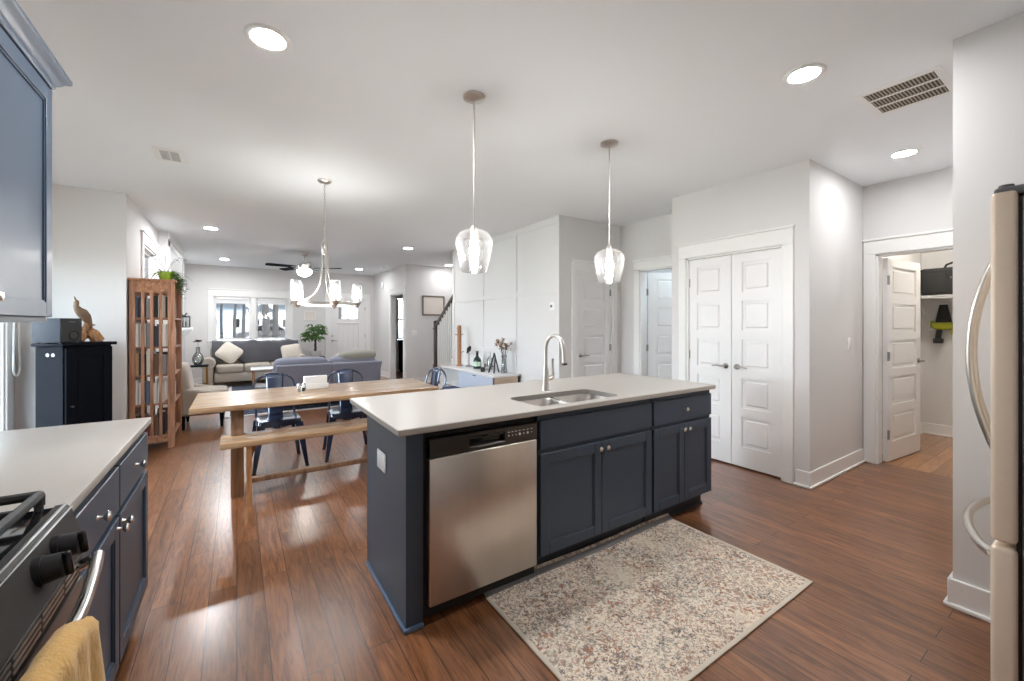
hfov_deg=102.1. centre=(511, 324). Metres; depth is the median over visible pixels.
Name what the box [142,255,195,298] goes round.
trailing plant
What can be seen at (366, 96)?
ceiling
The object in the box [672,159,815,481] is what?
wall
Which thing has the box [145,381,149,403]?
book
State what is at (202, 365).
end table
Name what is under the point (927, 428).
baseboard
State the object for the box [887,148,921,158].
recessed light
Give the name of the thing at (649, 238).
wall
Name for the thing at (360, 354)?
throw pillow
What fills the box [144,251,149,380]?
window
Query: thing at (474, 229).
socket
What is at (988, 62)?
wall
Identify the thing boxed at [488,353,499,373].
ornament
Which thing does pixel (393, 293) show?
trim
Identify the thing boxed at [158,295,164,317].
book
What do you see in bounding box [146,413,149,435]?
book
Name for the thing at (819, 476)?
baseboard
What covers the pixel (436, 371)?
dining chair
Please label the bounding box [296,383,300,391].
shaker
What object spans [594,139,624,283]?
pendant light
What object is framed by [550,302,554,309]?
thermostat
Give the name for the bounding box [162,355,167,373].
book
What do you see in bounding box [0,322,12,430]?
trim
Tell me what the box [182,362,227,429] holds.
armchair
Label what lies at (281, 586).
floor
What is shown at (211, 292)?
window
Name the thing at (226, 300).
roller blind
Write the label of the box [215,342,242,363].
throw pillow
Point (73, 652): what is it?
kitchen towel
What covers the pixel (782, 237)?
trim
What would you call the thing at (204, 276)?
wall
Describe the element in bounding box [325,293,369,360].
door frame
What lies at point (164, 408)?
book
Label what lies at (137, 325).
book
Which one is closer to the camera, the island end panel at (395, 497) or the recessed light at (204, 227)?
the island end panel at (395, 497)
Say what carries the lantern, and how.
on the fireplace
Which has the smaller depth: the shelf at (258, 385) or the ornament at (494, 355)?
the ornament at (494, 355)
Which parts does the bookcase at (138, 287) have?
post, post, rail, rail, rail, shelf, shelf, shelf, shelf, post, shelf, post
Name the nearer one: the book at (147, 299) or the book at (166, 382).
the book at (147, 299)
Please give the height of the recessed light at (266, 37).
0.010 m
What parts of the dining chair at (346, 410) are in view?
leg, leg, seat, leg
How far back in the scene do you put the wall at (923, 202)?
3.87 m
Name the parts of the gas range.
edge trim, control panel, control knob, oven door, control knob, handle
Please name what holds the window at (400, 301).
in the wall at (204, 276)
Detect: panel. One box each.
[366,416,423,634]
[367,415,367,560]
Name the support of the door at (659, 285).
in the wall at (649, 238)
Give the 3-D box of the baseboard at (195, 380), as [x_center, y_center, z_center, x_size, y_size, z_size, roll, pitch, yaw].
[-5.640,1.296,10.522,4.214,0.135,0.030,0,0,-34]
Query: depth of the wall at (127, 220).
4.34 m
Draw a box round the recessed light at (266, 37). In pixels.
[243,23,291,52]
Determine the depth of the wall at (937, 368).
5.12 m
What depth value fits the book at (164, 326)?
4.58 m
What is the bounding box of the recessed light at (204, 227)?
[202,226,218,229]
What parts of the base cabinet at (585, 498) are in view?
door, drawer, door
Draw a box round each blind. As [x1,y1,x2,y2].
[12,323,20,375]
[215,297,249,303]
[257,298,285,304]
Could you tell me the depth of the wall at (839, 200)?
3.81 m
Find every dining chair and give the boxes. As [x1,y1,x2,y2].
[252,372,308,475]
[322,368,366,461]
[425,367,446,389]
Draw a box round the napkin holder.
[303,375,327,388]
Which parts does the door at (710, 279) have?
handle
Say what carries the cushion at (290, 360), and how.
on the loveseat at (296, 367)
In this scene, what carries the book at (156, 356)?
on the bookcase at (138, 287)
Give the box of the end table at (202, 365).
[190,364,208,384]
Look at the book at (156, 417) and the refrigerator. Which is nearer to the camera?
the refrigerator
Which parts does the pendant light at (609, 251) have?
bulb, rod, lamp shade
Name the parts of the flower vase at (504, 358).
stem, glass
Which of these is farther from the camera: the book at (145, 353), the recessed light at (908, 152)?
the book at (145, 353)
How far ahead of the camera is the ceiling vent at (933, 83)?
2.45 m
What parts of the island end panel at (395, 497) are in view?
shoe moulding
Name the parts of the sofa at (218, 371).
arm, backrest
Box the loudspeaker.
[31,318,81,343]
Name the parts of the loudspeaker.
grille panel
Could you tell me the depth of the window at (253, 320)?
10.09 m
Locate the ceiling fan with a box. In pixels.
[265,252,341,276]
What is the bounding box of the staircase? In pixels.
[438,357,452,389]
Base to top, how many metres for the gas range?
0.966 m
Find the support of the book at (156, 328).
on the bookcase at (138, 287)
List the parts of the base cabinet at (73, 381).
door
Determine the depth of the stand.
7.03 m
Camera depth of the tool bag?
4.82 m
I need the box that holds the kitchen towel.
[19,616,105,680]
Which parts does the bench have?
leg, leg, bench seat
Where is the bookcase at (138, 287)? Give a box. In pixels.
[127,278,182,447]
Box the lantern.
[182,313,190,326]
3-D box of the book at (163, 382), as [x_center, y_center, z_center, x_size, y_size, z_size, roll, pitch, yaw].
[-3.921,0.749,4.633,0.052,0.230,0.175,0,0,-34]
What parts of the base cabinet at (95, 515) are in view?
drawer, door, knob, knob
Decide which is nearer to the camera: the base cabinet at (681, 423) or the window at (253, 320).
the base cabinet at (681, 423)
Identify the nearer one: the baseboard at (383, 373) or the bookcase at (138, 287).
the bookcase at (138, 287)
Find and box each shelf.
[182,327,192,334]
[252,383,265,387]
[920,294,952,321]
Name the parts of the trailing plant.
pot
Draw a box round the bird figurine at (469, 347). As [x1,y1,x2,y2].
[465,346,472,366]
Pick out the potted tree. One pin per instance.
(314, 336)
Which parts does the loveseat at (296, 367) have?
panel, panel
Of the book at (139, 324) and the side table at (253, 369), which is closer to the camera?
the book at (139, 324)
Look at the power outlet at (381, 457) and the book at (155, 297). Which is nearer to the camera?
the power outlet at (381, 457)
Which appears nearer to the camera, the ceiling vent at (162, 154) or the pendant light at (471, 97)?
the pendant light at (471, 97)
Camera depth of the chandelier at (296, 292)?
3.93 m
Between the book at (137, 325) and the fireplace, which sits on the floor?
the fireplace
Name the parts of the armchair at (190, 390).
leg, backrest, arm, arm, leg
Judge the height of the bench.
0.487 m
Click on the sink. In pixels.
(576, 397)
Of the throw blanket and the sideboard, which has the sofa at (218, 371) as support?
the throw blanket
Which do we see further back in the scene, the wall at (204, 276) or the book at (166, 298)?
the wall at (204, 276)
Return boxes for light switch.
[848,338,850,349]
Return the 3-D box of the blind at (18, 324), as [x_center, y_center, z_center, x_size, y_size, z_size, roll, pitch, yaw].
[-3.969,0.299,2.870,0.055,2.010,2.453,0,0,-34]
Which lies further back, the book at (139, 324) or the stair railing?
the stair railing
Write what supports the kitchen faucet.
on the countertop at (413, 413)
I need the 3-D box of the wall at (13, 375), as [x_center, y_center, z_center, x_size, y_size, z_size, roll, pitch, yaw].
[-3.893,-0.007,2.588,0.120,2.743,3.120,0,0,-34]
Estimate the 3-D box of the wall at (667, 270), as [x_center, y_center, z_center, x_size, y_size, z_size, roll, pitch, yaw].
[2.147,-0.007,6.445,1.490,2.743,0.120,0,0,-34]
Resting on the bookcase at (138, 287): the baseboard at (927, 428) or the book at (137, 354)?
the book at (137, 354)
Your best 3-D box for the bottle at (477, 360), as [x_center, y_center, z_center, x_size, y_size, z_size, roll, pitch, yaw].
[-0.555,0.563,6.619,0.134,0.278,0.134,0,0,-34]
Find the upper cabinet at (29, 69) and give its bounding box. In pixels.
[0,0,72,322]
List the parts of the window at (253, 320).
pane, pane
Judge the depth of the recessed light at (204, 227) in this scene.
5.91 m
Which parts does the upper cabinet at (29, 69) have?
knob, door, crown moulding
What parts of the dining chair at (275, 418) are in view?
leg, leg, seat, leg, leg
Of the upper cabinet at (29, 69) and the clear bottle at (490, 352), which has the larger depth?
the clear bottle at (490, 352)
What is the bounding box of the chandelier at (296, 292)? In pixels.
[290,178,361,308]
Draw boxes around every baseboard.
[193,378,265,383]
[380,371,388,377]
[412,377,439,382]
[793,448,865,489]
[882,422,952,453]
[943,571,990,622]
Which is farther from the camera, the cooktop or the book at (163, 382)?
the book at (163, 382)
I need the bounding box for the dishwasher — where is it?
[423,417,536,618]
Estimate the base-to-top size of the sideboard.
0.660 m
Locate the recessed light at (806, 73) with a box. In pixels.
[782,63,826,85]
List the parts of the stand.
post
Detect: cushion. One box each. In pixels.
[193,385,227,391]
[216,363,243,373]
[217,360,241,363]
[244,362,270,371]
[273,356,327,371]
[328,356,374,363]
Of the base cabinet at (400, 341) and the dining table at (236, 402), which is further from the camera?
the base cabinet at (400, 341)
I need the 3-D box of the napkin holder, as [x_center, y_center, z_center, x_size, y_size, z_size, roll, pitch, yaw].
[-1.899,0.553,3.997,0.220,0.121,0.090,0,0,-34]
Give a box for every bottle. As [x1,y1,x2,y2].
[473,351,480,368]
[487,352,492,369]
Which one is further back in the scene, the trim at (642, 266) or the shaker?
the trim at (642, 266)
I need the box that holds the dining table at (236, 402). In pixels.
[189,378,438,497]
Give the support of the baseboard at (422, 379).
attached to the wall at (425, 280)
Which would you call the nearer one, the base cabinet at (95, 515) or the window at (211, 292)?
the base cabinet at (95, 515)
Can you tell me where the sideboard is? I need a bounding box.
[441,364,519,387]
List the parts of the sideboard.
drawer, panel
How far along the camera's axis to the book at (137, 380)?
4.46 m
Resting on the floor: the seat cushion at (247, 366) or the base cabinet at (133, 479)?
the base cabinet at (133, 479)
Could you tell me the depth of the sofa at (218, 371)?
8.96 m
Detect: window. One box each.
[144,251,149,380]
[206,288,292,344]
[214,297,286,339]
[398,299,402,338]
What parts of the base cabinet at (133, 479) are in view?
knob, drawer, knob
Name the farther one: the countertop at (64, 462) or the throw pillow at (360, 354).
the throw pillow at (360, 354)
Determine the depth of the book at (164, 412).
4.58 m
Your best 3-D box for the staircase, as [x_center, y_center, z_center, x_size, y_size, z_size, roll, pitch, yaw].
[-0.261,0.242,7.531,1.070,2.244,3.265,0,0,-34]
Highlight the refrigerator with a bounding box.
[962,184,1023,680]
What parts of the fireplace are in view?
moulding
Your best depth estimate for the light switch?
3.92 m
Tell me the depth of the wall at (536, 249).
5.95 m
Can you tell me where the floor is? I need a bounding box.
[114,371,990,680]
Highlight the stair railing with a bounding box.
[433,294,452,373]
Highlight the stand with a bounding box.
[455,325,463,365]
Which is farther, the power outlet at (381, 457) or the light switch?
the light switch
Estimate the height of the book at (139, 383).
0.240 m
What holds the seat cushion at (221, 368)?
on the sofa at (218, 371)
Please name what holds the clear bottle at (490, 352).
on the sideboard
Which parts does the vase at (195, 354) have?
glass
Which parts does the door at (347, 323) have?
pane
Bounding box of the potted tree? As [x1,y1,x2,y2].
[298,324,327,356]
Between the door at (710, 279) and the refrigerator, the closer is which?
the refrigerator
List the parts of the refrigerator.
handle, handle, handle, freezer drawer, door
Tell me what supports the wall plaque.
attached to the wall at (204, 276)
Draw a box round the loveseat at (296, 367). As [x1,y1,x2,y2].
[273,356,381,386]
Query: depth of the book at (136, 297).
4.46 m
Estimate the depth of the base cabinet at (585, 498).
2.43 m
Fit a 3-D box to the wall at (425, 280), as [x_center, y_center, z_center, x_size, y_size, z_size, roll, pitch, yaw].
[-1.226,-0.007,10.303,2.680,2.743,0.120,0,0,-34]
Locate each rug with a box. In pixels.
[225,385,339,417]
[484,513,812,680]
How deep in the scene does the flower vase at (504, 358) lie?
5.93 m
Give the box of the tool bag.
[920,261,952,295]
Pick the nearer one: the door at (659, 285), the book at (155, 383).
the book at (155, 383)
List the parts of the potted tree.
stem, pot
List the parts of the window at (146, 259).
pane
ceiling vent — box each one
[151,146,187,164]
[854,65,952,116]
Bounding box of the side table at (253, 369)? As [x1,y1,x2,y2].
[250,366,272,387]
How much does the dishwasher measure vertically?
0.863 m
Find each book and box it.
[136,297,140,316]
[136,324,138,346]
[136,352,140,375]
[136,379,140,404]
[138,298,145,316]
[138,380,147,404]
[139,324,146,346]
[139,353,145,374]
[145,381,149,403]
[146,298,149,317]
[146,350,155,374]
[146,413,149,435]
[147,323,154,346]
[154,296,157,317]
[154,326,158,346]
[154,354,158,374]
[154,382,156,402]
[154,414,158,435]
[157,380,165,402]
[157,407,175,427]
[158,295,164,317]
[162,324,167,346]
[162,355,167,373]
[162,409,166,434]
[165,297,167,317]
[166,382,167,399]
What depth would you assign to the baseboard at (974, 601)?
1.95 m
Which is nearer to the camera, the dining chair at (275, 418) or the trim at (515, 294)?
the dining chair at (275, 418)
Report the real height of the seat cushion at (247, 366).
0.190 m
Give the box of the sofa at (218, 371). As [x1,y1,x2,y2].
[201,348,307,384]
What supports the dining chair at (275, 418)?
on the floor
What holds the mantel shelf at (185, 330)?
attached to the fireplace
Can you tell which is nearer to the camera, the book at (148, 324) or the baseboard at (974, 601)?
the baseboard at (974, 601)
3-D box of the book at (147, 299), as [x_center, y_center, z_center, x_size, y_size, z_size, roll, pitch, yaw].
[-4.003,-0.180,4.577,0.047,0.208,0.174,0,0,-34]
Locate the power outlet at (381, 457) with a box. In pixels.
[377,448,385,473]
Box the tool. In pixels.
[930,304,952,342]
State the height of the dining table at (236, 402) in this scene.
0.750 m
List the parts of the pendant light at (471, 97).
rod, lamp shade, bulb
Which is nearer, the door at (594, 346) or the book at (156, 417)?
the book at (156, 417)
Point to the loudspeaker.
(56, 330)
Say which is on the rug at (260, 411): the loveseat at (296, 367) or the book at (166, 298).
the loveseat at (296, 367)
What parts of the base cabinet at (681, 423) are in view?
door, drawer, door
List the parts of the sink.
bowl, bowl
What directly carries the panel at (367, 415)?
on the floor
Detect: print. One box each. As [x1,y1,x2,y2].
[422,295,444,315]
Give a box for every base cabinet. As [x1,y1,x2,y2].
[31,341,116,427]
[74,466,129,680]
[113,432,147,663]
[398,340,402,371]
[534,397,651,565]
[643,390,710,521]
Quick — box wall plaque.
[304,311,315,319]
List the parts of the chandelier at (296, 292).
lamp shade, bulb, lamp shade, arm, chain, arm, lamp shade, bulb, arm, lamp shade, bulb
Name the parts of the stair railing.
newel post, handrail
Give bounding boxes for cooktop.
[0,508,51,559]
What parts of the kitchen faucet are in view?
handle, spout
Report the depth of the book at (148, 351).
4.50 m
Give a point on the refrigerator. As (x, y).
(1003, 433)
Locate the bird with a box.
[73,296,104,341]
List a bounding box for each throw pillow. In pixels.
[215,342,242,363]
[281,344,301,357]
[338,350,375,358]
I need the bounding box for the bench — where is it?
[220,418,366,506]
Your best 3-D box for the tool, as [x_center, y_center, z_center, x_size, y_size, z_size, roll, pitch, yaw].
[5.226,-0.006,5.018,0.136,0.470,0.229,0,0,-34]
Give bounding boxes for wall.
[13,375,14,429]
[15,184,110,429]
[111,191,185,420]
[186,264,402,377]
[374,264,410,377]
[411,264,452,377]
[455,215,566,381]
[567,216,620,377]
[621,213,671,373]
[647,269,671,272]
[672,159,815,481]
[816,163,920,468]
[863,167,952,447]
[921,250,952,425]
[953,12,1023,591]
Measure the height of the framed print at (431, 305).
0.470 m
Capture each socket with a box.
[470,224,477,239]
[606,245,612,256]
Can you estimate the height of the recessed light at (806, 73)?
0.010 m
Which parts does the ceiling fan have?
blade, blade, motor, lamp shade, blade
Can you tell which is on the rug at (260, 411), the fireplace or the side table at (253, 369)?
the side table at (253, 369)
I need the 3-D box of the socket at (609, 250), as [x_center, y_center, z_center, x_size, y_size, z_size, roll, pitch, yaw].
[0.741,-0.560,3.151,0.052,0.087,0.051,0,0,-34]
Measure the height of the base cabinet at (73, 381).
1.195 m
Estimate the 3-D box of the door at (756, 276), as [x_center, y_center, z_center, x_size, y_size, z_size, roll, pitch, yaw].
[2.250,0.337,3.808,0.098,2.025,0.471,0,0,-34]
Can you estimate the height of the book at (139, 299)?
0.211 m
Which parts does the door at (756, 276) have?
handle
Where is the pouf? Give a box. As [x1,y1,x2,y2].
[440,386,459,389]
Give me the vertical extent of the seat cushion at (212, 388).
0.140 m
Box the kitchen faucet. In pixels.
[541,334,566,390]
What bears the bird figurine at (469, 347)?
on the sideboard
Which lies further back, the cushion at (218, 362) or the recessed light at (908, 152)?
the cushion at (218, 362)
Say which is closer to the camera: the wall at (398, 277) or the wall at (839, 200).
the wall at (839, 200)
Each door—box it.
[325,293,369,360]
[331,300,364,356]
[578,273,610,376]
[646,272,671,378]
[689,255,731,462]
[732,248,780,476]
[883,258,924,461]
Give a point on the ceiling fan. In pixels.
(304, 269)
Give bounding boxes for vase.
[192,339,203,364]
[495,337,511,373]
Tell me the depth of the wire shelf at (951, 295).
4.89 m
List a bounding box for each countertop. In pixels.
[0,417,150,511]
[350,373,715,436]
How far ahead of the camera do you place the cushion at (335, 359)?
6.98 m
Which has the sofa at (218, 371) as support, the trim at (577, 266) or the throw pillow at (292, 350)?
the throw pillow at (292, 350)
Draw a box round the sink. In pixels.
[519,394,606,405]
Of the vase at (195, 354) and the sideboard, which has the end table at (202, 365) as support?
the vase at (195, 354)
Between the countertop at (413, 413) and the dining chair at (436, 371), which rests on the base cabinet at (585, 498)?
the countertop at (413, 413)
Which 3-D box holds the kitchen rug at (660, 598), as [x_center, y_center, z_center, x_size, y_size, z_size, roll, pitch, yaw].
[0.717,1.346,2.137,1.506,0.034,0.889,0,0,-34]
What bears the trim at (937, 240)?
attached to the wall at (923, 202)
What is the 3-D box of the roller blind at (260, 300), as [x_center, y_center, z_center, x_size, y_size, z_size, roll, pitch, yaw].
[-5.991,-0.570,10.337,0.620,0.143,0.050,0,0,-34]
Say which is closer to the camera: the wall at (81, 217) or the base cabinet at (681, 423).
the base cabinet at (681, 423)
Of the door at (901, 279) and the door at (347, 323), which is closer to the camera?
the door at (901, 279)
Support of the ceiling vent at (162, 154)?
in the ceiling
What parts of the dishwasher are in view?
pocket handle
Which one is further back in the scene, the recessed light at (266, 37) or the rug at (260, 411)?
the rug at (260, 411)
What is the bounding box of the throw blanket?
[212,339,297,362]
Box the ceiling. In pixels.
[16,0,1023,275]
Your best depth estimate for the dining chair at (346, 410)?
4.46 m
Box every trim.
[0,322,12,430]
[388,287,405,378]
[453,215,559,378]
[571,259,616,376]
[632,254,671,375]
[677,224,794,483]
[862,228,952,463]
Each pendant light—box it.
[455,91,492,272]
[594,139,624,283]
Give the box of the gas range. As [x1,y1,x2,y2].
[0,491,104,680]
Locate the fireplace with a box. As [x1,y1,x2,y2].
[158,231,192,407]
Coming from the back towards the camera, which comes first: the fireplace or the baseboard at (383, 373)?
the baseboard at (383, 373)
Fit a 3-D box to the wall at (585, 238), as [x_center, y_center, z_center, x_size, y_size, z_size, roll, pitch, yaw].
[1.081,-0.007,5.593,0.990,2.743,0.120,0,0,-34]
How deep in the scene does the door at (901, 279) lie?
4.23 m
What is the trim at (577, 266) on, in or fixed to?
attached to the wall at (585, 238)

